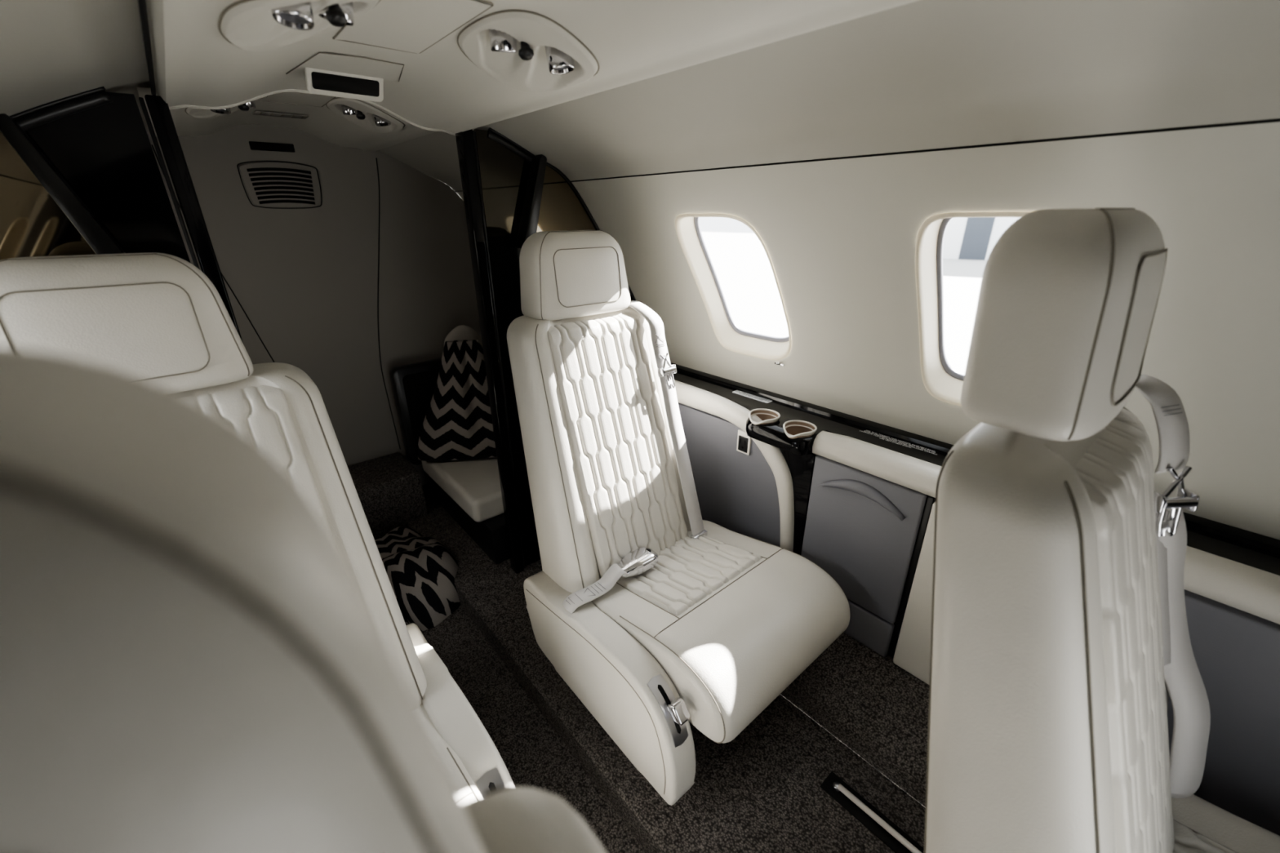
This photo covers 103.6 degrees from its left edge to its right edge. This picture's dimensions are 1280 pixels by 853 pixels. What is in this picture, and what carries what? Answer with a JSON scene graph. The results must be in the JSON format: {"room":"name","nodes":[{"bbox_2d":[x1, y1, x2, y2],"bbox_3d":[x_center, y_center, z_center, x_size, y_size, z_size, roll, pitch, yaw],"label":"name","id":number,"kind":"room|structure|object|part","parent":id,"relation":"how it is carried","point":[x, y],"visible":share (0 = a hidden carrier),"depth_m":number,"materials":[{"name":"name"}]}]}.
{"room":"aircraft cabin","nodes":[
{"label":"aircraft cabin","id":0,"kind":"room"},
{"bbox_2d":[0,0,150,133],"bbox_3d":[-0.584,0.225,0.606,0.872,1.440,2.640,-19,29,-37],"label":"wall","id":1,"kind":"structure","parent":0,"point":[51,51],"depth_m":0.60,"materials":[{"name":"grey plastic"}]},
{"bbox_2d":[137,0,155,95],"bbox_3d":[0.001,-0.350,0.349,0.540,0.005,1.850,-19,29,-37],"label":"trim","id":2,"kind":"structure","parent":1,"relation":"attached to","point":[142,3],"depth_m":0.57,"materials":[{"name":"black plastic"}]},
{"bbox_2d":[147,124,481,485],"bbox_3d":[-1.110,-0.269,1.784,1.744,1.440,0.001,-19,29,-37],"label":"wall","id":3,"kind":"structure","parent":0,"point":[305,280],"depth_m":1.75,"materials":[{"name":"grey plastic"}]},
{"bbox_2d":[248,141,294,152],"bbox_3d":[-1.117,-0.850,1.531,0.113,0.022,0.006,-19,29,-37],"label":"air vent","id":4,"kind":"object","parent":3,"relation":"in","point":[265,146],"visible":1,"depth_m":1.53,"materials":[{"name":"black plastic"}]},
{"bbox_2d":[151,144,400,448],"bbox_3d":[-1.110,-0.352,1.748,0.573,1.060,0.004,-19,29,-37],"label":"trim","id":5,"kind":"structure","parent":3,"relation":"attached to","point":[151,144],"depth_m":1.78,"materials":[{"name":"black"}]},
{"bbox_2d":[236,160,322,208],"bbox_3d":[-1.113,-0.753,1.572,0.209,0.135,0.011,-19,29,-37],"label":"air vent","id":6,"kind":"object","parent":3,"relation":"in","point":[268,183],"visible":1,"depth_m":1.56,"materials":[{"name":"grey plastic"}]},
{"bbox_2d":[137,0,919,151],"bbox_3d":[-0.257,-0.488,0.615,0.570,0.084,2.640,-19,29,-37],"label":"ceiling","id":7,"kind":"structure","parent":0,"point":[438,86],"depth_m":0.66,"materials":[{"name":"grey plastic"}]},
{"bbox_2d":[184,95,267,119],"bbox_3d":[-0.893,-0.704,1.090,0.155,0.062,0.236,-19,29,-37],"label":"overhead light panel","id":8,"kind":"object","parent":7,"relation":"attached to","point":[200,113],"visible":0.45,"depth_m":1.10,"materials":[{"name":"grey plastic"}]},
{"bbox_2d":[210,107,231,114],"bbox_3d":[-0.875,-0.673,1.047,0.038,0.038,0.038,-19,29,-37],"label":"light","id":9,"kind":"object","parent":8,"relation":"on","point":[224,111],"depth_m":1.06,"materials":[{"name":"silver metal"}]},
{"bbox_3d":[-0.852,-0.691,1.081,0.020,0.022,0.020,-19,29,-37],"label":"knob","id":10,"kind":"part","parent":8,"relation":"part of","materials":[{"name":"black plastic"}]},
{"bbox_2d":[252,110,308,119],"bbox_3d":[-0.954,-0.828,1.339,0.120,0.003,0.060,-19,29,-37],"label":"ceiling vent","id":11,"kind":"object","parent":7,"relation":"in","point":[256,112],"visible":1,"depth_m":1.33,"materials":[{"name":"grey plastic"}]},
{"bbox_2d":[217,0,380,51],"bbox_3d":[-0.360,-0.447,0.536,0.155,0.061,0.236,-19,29,-37],"label":"overhead light panel","id":12,"kind":"object","parent":7,"relation":"attached to","point":[251,25],"visible":1,"depth_m":0.53,"materials":[{"name":"grey plastic"}]},
{"bbox_2d":[271,1,314,30],"bbox_3d":[-0.342,-0.416,0.494,0.038,0.038,0.038,-19,29,-37],"label":"light","id":13,"kind":"object","parent":12,"relation":"on","point":[300,16],"depth_m":0.50,"materials":[{"name":"silver metal"}]},
{"bbox_3d":[-0.319,-0.434,0.528,0.020,0.022,0.020,-19,29,-37],"label":"knob","id":14,"kind":"part","parent":12,"relation":"part of","materials":[{"name":"black plastic"}]},
{"bbox_2d":[262,91,335,106],"bbox_3d":[-0.771,-0.748,1.143,0.126,0.004,0.206,-19,29,-37],"label":"ceiling hatch","id":15,"kind":"object","parent":7,"relation":"attached to","point":[293,98],"visible":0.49,"depth_m":1.16,"materials":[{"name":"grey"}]},
{"bbox_2d":[285,52,404,102],"bbox_3d":[-0.469,-0.573,0.826,0.170,0.041,0.143,-19,29,-37],"label":"sign panel","id":16,"kind":"object","parent":7,"relation":"in","point":[330,74],"visible":0.97,"depth_m":0.84,"materials":[{"name":"grey plastic"}]},
{"bbox_3d":[-0.505,-0.590,0.865,0.120,0.041,0.031,-19,29,-37],"label":"frame","id":17,"kind":"part","parent":16,"relation":"part of","materials":[{"name":"grey plastic"}]},
{"bbox_2d":[325,97,404,133],"bbox_3d":[-0.677,-0.772,1.242,0.155,0.062,0.236,-19,29,-37],"label":"overhead light panel","id":18,"kind":"object","parent":7,"relation":"attached to","point":[358,113],"visible":0.99,"depth_m":1.21,"materials":[{"name":"grey plastic"}]},
{"bbox_3d":[-0.670,-0.748,1.206,0.020,0.022,0.020,-19,29,-37],"label":"knob","id":19,"kind":"part","parent":18,"relation":"part of","materials":[{"name":"black plastic"}]},
{"bbox_2d":[372,113,391,126],"bbox_3d":[-0.629,-0.752,1.223,0.038,0.038,0.038,-19,29,-37],"label":"light","id":20,"kind":"object","parent":18,"relation":"on","point":[380,122],"depth_m":1.21,"materials":[{"name":"silver metal"}]},
{"bbox_2d":[333,0,493,53],"bbox_3d":[-0.293,-0.507,0.633,0.118,0.004,0.254,-19,29,-37],"label":"ceiling panel","id":21,"kind":"object","parent":7,"relation":"attached to","point":[412,26],"visible":0.99,"depth_m":0.63,"materials":[{"name":"grey plastic"}]},
{"bbox_2d":[457,9,599,93],"bbox_3d":[-0.156,-0.515,0.692,0.155,0.063,0.236,-19,29,-37],"label":"overhead light panel","id":22,"kind":"object","parent":7,"relation":"attached to","point":[523,51],"visible":1,"depth_m":0.67,"materials":[{"name":"grey plastic"}]},
{"bbox_3d":[-0.148,-0.491,0.656,0.020,0.022,0.020,-19,29,-37],"label":"knob","id":23,"kind":"part","parent":22,"relation":"part of","materials":[{"name":"black plastic"}]},
{"bbox_2d":[544,45,574,74],"bbox_3d":[-0.107,-0.495,0.673,0.038,0.038,0.038,-19,29,-37],"label":"light","id":24,"kind":"object","parent":22,"relation":"on","point":[559,62],"depth_m":0.66,"materials":[{"name":"silver metal"}]},
{"bbox_2d":[791,0,819,1],"bbox_3d":[0.161,-0.373,0.353,0.155,0.063,0.236,-19,29,-37],"label":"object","id":25,"kind":"object","parent":7,"relation":"attached to","point":[791,0],"visible":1,"depth_m":0.45,"materials":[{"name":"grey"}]},
{"bbox_2d":[408,483,925,852],"bbox_3d":[-0.251,0.730,1.129,1.040,0.080,2.640,-19,29,-37],"label":"floor","id":26,"kind":"structure","parent":0,"point":[758,791],"depth_m":1.09,"materials":[{"name":"grey carpet"}]},
{"bbox_2d":[0,252,514,804],"bbox_3d":[-0.487,0.340,0.650,0.490,1.036,0.725,-19,29,-37],"label":"armchair","id":27,"kind":"object","parent":26,"relation":"on","point":[156,318],"visible":0.23,"depth_m":0.72,"materials":[{"name":"beige leather"}]},
{"bbox_3d":[-0.606,0.250,0.768,0.410,0.612,0.311,-19,29,-37],"label":"backrest","id":28,"kind":"part","parent":27,"relation":"part of","materials":[{"name":"beige leather"}]},
{"bbox_2d":[416,703,481,804],"bbox_3d":[-0.424,0.625,0.647,0.436,0.176,0.472,-19,29,-37],"label":"cushion","id":29,"kind":"object","parent":27,"relation":"on","point":[461,771],"depth_m":0.79,"materials":[{"name":"beige leather"}]},
{"bbox_3d":[-0.348,0.582,0.933,0.062,0.249,0.529,-19,29,-37],"label":"armrest","id":30,"kind":"part","parent":27,"relation":"part of","materials":[{"name":"beige leather"}]},
{"bbox_3d":[-0.210,0.582,0.759,0.033,0.094,0.081,-19,29,-37],"label":"latch plate","id":31,"kind":"part","parent":27,"relation":"part of","materials":[{"name":"silver metal"}]},
{"bbox_2d":[0,346,605,852],"bbox_3d":[0.050,0.583,0.015,0.500,1.053,0.725,-19,29,-37],"label":"armchair","id":32,"kind":"object","parent":26,"relation":"on","point":[191,661],"visible":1,"depth_m":0.07,"materials":[{"name":"beige leather"}]},
{"bbox_3d":[-0.072,0.502,0.133,0.410,0.612,0.311,-19,29,-37],"label":"backrest","id":33,"kind":"part","parent":32,"relation":"part of","materials":[{"name":"beige leather"}]},
{"bbox_2d":[0,86,635,573],"bbox_3d":[-0.596,-0.004,1.250,1.730,1.340,0.072,-19,29,-37],"label":"wall","id":34,"kind":"structure","parent":26,"relation":"on","point":[80,174],"depth_m":0.88,"materials":[{"name":"black paint"}]},
{"bbox_2d":[0,131,96,260],"bbox_3d":[-1.074,-0.136,0.763,0.460,0.597,0.008,-19,29,-37],"label":"mirror","id":35,"kind":"object","parent":34,"relation":"attached to","point":[32,224],"depth_m":0.79,"materials":[{"name":"brown mirror"}]},
{"bbox_3d":[-1.044,-0.168,0.766,0.526,0.657,0.007,-19,29,-37],"label":"edge trim","id":36,"kind":"part","parent":34,"relation":"part of","materials":[{"name":"black"}]},
{"bbox_3d":[-0.896,-0.487,0.778,0.130,0.074,0.010,-19,29,-37],"label":"trim","id":37,"kind":"part","parent":34,"relation":"part of","materials":[{"name":"black plastic"}]},
{"bbox_3d":[-0.888,-0.415,0.822,0.159,0.234,0.008,-19,29,-37],"label":"panel","id":38,"kind":"part","parent":34,"relation":"part of","materials":[{"name":"black paint"}]},
{"bbox_3d":[-1.042,0.215,0.942,0.573,1.018,0.008,-19,29,-37],"label":"panel","id":39,"kind":"part","parent":34,"relation":"part of","materials":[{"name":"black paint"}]},
{"bbox_3d":[-0.808,0.063,1.101,0.027,1.333,0.042,-19,29,-37],"label":"post","id":40,"kind":"part","parent":34,"relation":"part of","materials":[{"name":"black paint"}]},
{"bbox_2d":[168,88,455,135],"bbox_3d":[-0.623,-0.639,1.011,0.511,0.054,0.004,-19,29,-37],"label":"trim","id":41,"kind":"structure","parent":34,"relation":"attached to","point":[285,90],"depth_m":0.95,"materials":[{"name":"grey plastic"}]},
{"bbox_3d":[-0.405,-0.074,1.421,0.027,1.333,0.042,-19,29,-37],"label":"post","id":42,"kind":"part","parent":34,"relation":"part of","materials":[{"name":"black paint"}]},
{"bbox_3d":[-0.325,-0.606,1.268,0.159,0.234,0.008,-19,29,-37],"label":"panel","id":43,"kind":"part","parent":34,"relation":"part of","materials":[{"name":"grey mirror"}]},
{"bbox_3d":[-0.312,-0.686,1.241,0.130,0.074,0.010,-19,29,-37],"label":"trim","id":44,"kind":"part","parent":34,"relation":"part of","materials":[{"name":"black plastic"}]},
{"bbox_3d":[-0.166,-0.083,1.637,0.573,1.018,0.008,-19,29,-37],"label":"panel","id":45,"kind":"part","parent":34,"relation":"part of","materials":[{"name":"black paint"}]},
{"bbox_3d":[-0.155,-0.471,1.471,0.526,0.657,0.007,-19,29,-37],"label":"edge trim","id":46,"kind":"part","parent":34,"relation":"part of","materials":[{"name":"black"}]},
{"bbox_2d":[536,164,633,301],"bbox_3d":[-0.135,-0.455,1.508,0.460,0.597,0.008,-19,29,-37],"label":"mirror","id":47,"kind":"object","parent":34,"relation":"attached to","point":[562,208],"depth_m":1.37,"materials":[{"name":"brown mirror"}]},
{"bbox_2d":[347,452,427,540],"bbox_3d":[-1.170,0.349,1.803,0.715,0.265,0.245,-19,29,-37],"label":"carpet","id":48,"kind":"structure","parent":26,"relation":"on","point":[389,490],"depth_m":1.86,"materials":[{"name":"grey carpet"}]},
{"bbox_2d":[374,526,460,631],"bbox_3d":[-0.767,0.451,1.673,0.298,0.173,0.487,-19,29,-37],"label":"pillow","id":49,"kind":"object","parent":26,"relation":"on","point":[421,571],"visible":0.83,"depth_m":1.56,"materials":[{"name":"black fabric"}]},
{"bbox_2d":[389,358,509,564],"bbox_3d":[-0.546,0.101,1.914,0.480,0.630,0.640,-19,29,-37],"label":"bench","id":50,"kind":"object","parent":26,"relation":"on","point":[469,491],"visible":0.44,"depth_m":1.84,"materials":[{"name":"beige leather"}]},
{"bbox_3d":[-0.740,-0.091,2.076,0.480,0.400,0.050,-19,29,-37],"label":"panel","id":51,"kind":"part","parent":50,"relation":"part of","materials":[{"name":"black"}]},
{"bbox_2d":[417,339,496,461],"bbox_3d":[-0.616,-0.104,1.878,0.451,0.410,0.201,-6,23,-12],"label":"pillow","id":52,"kind":"object","parent":50,"relation":"on","point":[457,424],"visible":0.8,"depth_m":1.82,"materials":[{"name":"black fabric"}]},
{"bbox_2d":[421,457,503,522],"bbox_3d":[-0.529,0.155,1.931,0.442,0.087,0.500,-19,29,-37],"label":"bench cushion","id":53,"kind":"object","parent":50,"relation":"on","point":[474,484],"depth_m":1.74,"materials":[{"name":"beige leather"}]},
{"bbox_2d":[444,324,482,347],"bbox_3d":[-0.676,-0.296,1.957,0.170,0.196,0.066,-19,29,-37],"label":"pillow","id":54,"kind":"object","parent":50,"relation":"on","point":[461,332],"visible":0.3,"depth_m":1.91,"materials":[{"name":"grey fabric"}]},
{"bbox_2d":[506,230,850,805],"bbox_3d":[0.046,0.131,1.107,0.500,1.036,0.725,-19,29,-37],"label":"armchair","id":55,"kind":"object","parent":26,"relation":"on","point":[662,620],"visible":1,"depth_m":1.09,"materials":[{"name":"beige leather"}]},
{"bbox_3d":[-0.075,0.042,1.223,0.410,0.612,0.311,-19,29,-37],"label":"backrest","id":56,"kind":"part","parent":55,"relation":"part of","materials":[{"name":"beige leather"}]},
{"bbox_3d":[-0.089,0.508,1.076,0.062,0.249,0.529,-19,29,-37],"label":"armrest","id":57,"kind":"part","parent":55,"relation":"part of","materials":[{"name":"beige leather"}]},
{"bbox_3d":[0.049,0.508,0.902,0.033,0.094,0.081,-19,29,-37],"label":"latch plate","id":58,"kind":"part","parent":55,"relation":"part of","materials":[{"name":"silver metal"}]},
{"bbox_3d":[0.067,0.496,0.879,0.027,0.036,0.038,-19,29,-37],"label":"latch handle","id":59,"kind":"part","parent":55,"relation":"part of","materials":[{"name":"silver metal"}]},
{"bbox_2d":[591,520,850,742],"bbox_3d":[0.154,0.402,1.140,0.436,0.176,0.472,-19,29,-37],"label":"cushion","id":60,"kind":"object","parent":55,"relation":"on","point":[729,620],"depth_m":1.02,"materials":[{"name":"beige leather"}]},
{"bbox_2d":[820,771,924,852],"bbox_3d":[0.630,0.827,0.764,0.045,0.020,0.762,-19,29,-37],"label":"track","id":61,"kind":"object","parent":26,"relation":"on","point":[875,821],"visible":1,"depth_m":0.96,"materials":[{"name":"black"}]},
{"bbox_2d":[924,208,1279,852],"bbox_3d":[0.629,0.378,0.468,0.500,1.073,0.725,-19,29,-37],"label":"armchair","id":62,"kind":"object","parent":26,"relation":"on","point":[1060,644],"visible":1,"depth_m":0.46,"materials":[{"name":"beige leather"}]},
{"bbox_3d":[0.508,0.306,0.591,0.410,0.612,0.311,-19,29,-37],"label":"backrest","id":63,"kind":"part","parent":62,"relation":"part of","materials":[{"name":"beige leather"}]},
{"bbox_2d":[1171,794,1279,852],"bbox_3d":[0.738,0.665,0.508,0.436,0.176,0.472,-19,29,-37],"label":"cushion","id":64,"kind":"object","parent":62,"relation":"on","point":[1198,825],"depth_m":0.67,"materials":[{"name":"beige leather"}]},
{"bbox_2d":[377,0,1279,540],"bbox_3d":[0.076,0.000,1.130,0.872,1.440,2.640,-19,29,-37],"label":"wall","id":65,"kind":"structure","parent":0,"point":[838,237],"depth_m":0.71,"materials":[{"name":"grey plastic"}]},
{"bbox_2d":[675,213,791,359],"bbox_3d":[0.250,-0.347,1.263,0.260,0.382,0.268,-19,29,-37],"label":"window","id":66,"kind":"structure","parent":65,"relation":"in","point":[732,338],"depth_m":1.35,"materials":[{"name":"beige plastic"}]},
{"bbox_2d":[774,361,784,366],"bbox_3d":[0.369,-0.168,1.330,0.024,0.012,0.030,-19,29,-37],"label":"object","id":67,"kind":"structure","parent":65,"relation":"attached to","point":[777,362],"depth_m":1.32,"materials":[{"name":"plastic"}]},
{"bbox_2d":[454,118,1279,191],"bbox_3d":[0.156,-0.508,0.993,0.003,0.003,2.640,-19,29,-37],"label":"trim","id":68,"kind":"structure","parent":65,"relation":"attached to","point":[1275,120],"depth_m":0.65,"materials":[{"name":"black"}]},
{"bbox_2d":[893,501,935,684],"bbox_3d":[0.685,0.361,1.028,0.114,0.427,0.212,-19,29,-37],"label":"panel","id":69,"kind":"object","parent":65,"relation":"attached to","point":[912,654],"visible":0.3,"depth_m":1.07,"materials":[{"name":"beige leather"}]},
{"bbox_2d":[915,212,1030,406],"bbox_3d":[0.623,-0.181,0.865,0.260,0.382,0.268,-19,29,-37],"label":"window","id":70,"kind":"structure","parent":65,"relation":"in","point":[940,380],"depth_m":0.95,"materials":[{"name":"beige plastic"}]},
{"bbox_2d":[670,362,1279,624],"bbox_3d":[0.577,0.080,1.063,0.188,0.060,1.825,-19,29,-37],"label":"ledge","id":71,"kind":"object","parent":65,"relation":"attached to","point":[1255,550],"depth_m":1.04,"materials":[{"name":"black paint"}]},
{"bbox_2d":[732,390,772,403],"bbox_3d":[0.316,-0.086,1.415,0.034,0.002,0.123,-19,29,-37],"label":"placard","id":72,"kind":"object","parent":71,"relation":"attached to","point":[737,392],"visible":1,"depth_m":1.41,"materials":[{"name":"silver metal"}]},
{"bbox_2d":[748,408,780,425],"bbox_3d":[0.312,-0.008,1.273,0.079,0.052,0.077,-19,29,-37],"label":"cup holder","id":73,"kind":"object","parent":71,"relation":"in","point":[766,415],"visible":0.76,"depth_m":1.29,"materials":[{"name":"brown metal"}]},
{"bbox_2d":[782,420,817,439],"bbox_3d":[0.377,0.023,1.200,0.079,0.052,0.077,-19,29,-37],"label":"cup holder","id":74,"kind":"object","parent":71,"relation":"in","point":[792,428],"visible":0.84,"depth_m":1.22,"materials":[{"name":"brown metal"}]},
{"bbox_2d":[859,430,937,454],"bbox_3d":[0.576,0.034,1.129,0.024,0.001,0.172,-19,29,-37],"label":"vent","id":75,"kind":"object","parent":71,"relation":"attached to","point":[865,431],"visible":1,"depth_m":1.12,"materials":[{"name":"white"}]},
{"bbox_3d":[0.784,0.194,0.793,0.059,0.046,1.110,-19,29,-37],"label":"ledge cap","id":76,"kind":"part","parent":71,"relation":"part of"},
{"bbox_2d":[1167,589,1279,835],"bbox_3d":[0.962,0.483,0.735,0.110,0.427,0.628,-19,29,-37],"label":"side panel","id":77,"kind":"object","parent":65,"relation":"attached to","point":[1236,652],"visible":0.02,"depth_m":0.73,"materials":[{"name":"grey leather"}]},
{"bbox_2d":[780,632,928,808],"bbox_3d":[0.260,0.469,1.497,0.310,0.130,2.640,-19,29,-37],"label":"floor","id":78,"kind":"structure","parent":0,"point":[871,704],"depth_m":1.10,"materials":[{"name":"grey carpet"}]},
{"bbox_2d":[674,379,815,555],"bbox_3d":[0.176,0.126,1.500,0.037,0.492,0.718,-19,29,-37],"label":"wall panel","id":79,"kind":"object","parent":78,"relation":"on","point":[763,495],"visible":0.56,"depth_m":1.38,"materials":[{"name":"grey leather"}]},
{"bbox_2d":[736,429,751,455],"bbox_3d":[0.276,0.042,1.339,0.010,0.062,0.042,-19,29,-37],"label":"power outlet","id":80,"kind":"object","parent":79,"relation":"attached to","point":[744,441],"visible":0.91,"depth_m":1.33,"materials":[{"name":"white plastic"}]},
{"bbox_2d":[737,435,748,453],"bbox_3d":[0.274,0.047,1.339,0.004,0.042,0.030,-19,29,-37],"label":"socket","id":81,"kind":"object","parent":80,"relation":"attached to","point":[743,440],"depth_m":1.34,"materials":[{"name":"black"}]},
{"bbox_2d":[800,455,935,657],"bbox_3d":[0.524,0.291,1.189,0.128,0.430,0.257,-19,29,-37],"label":"wall panel","id":82,"kind":"object","parent":78,"relation":"on","point":[866,531],"visible":0.69,"depth_m":1.13,"materials":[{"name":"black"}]},
{"bbox_3d":[0.477,0.143,1.092,0.016,0.044,0.192,-19,29,-37],"label":"handle","id":83,"kind":"part","parent":82,"relation":"part of","materials":[{"name":"grey leather"}]},
{"bbox_3d":[0.491,0.455,1.234,0.015,0.094,0.243,-19,29,-37],"label":"panel","id":84,"kind":"part","parent":82,"relation":"part of","materials":[{"name":"grey leather"}]},
{"label":"outside","id":85,"kind":"structure","parent":0,"visible":0},
{"bbox_2d":[701,231,986,373],"bbox_3d":[0.012,2.322,0.980,120.000,0.001,120.000,-19,29,-37],"label":"sky","id":86,"kind":"structure","parent":85,"point":[740,262],"depth_m":17.75,"materials":[{"name":"grey concrete"}]},
{"bbox_2d":[942,217,1020,260],"bbox_3d":[30.788,-12.155,25.129,28.400,7.600,8.800,14,27,30],"label":"hangar","id":87,"kind":"structure","parent":86,"relation":"on","point":[965,237],"depth_m":28.66,"materials":[{"name":"white"}]},
{"bbox_3d":[19.117,-11.340,28.358,1.300,3.700,0.150,14,27,30],"label":"door","id":88,"kind":"part","parent":87,"relation":"part of","materials":[{"name":"grey"}]}
]}

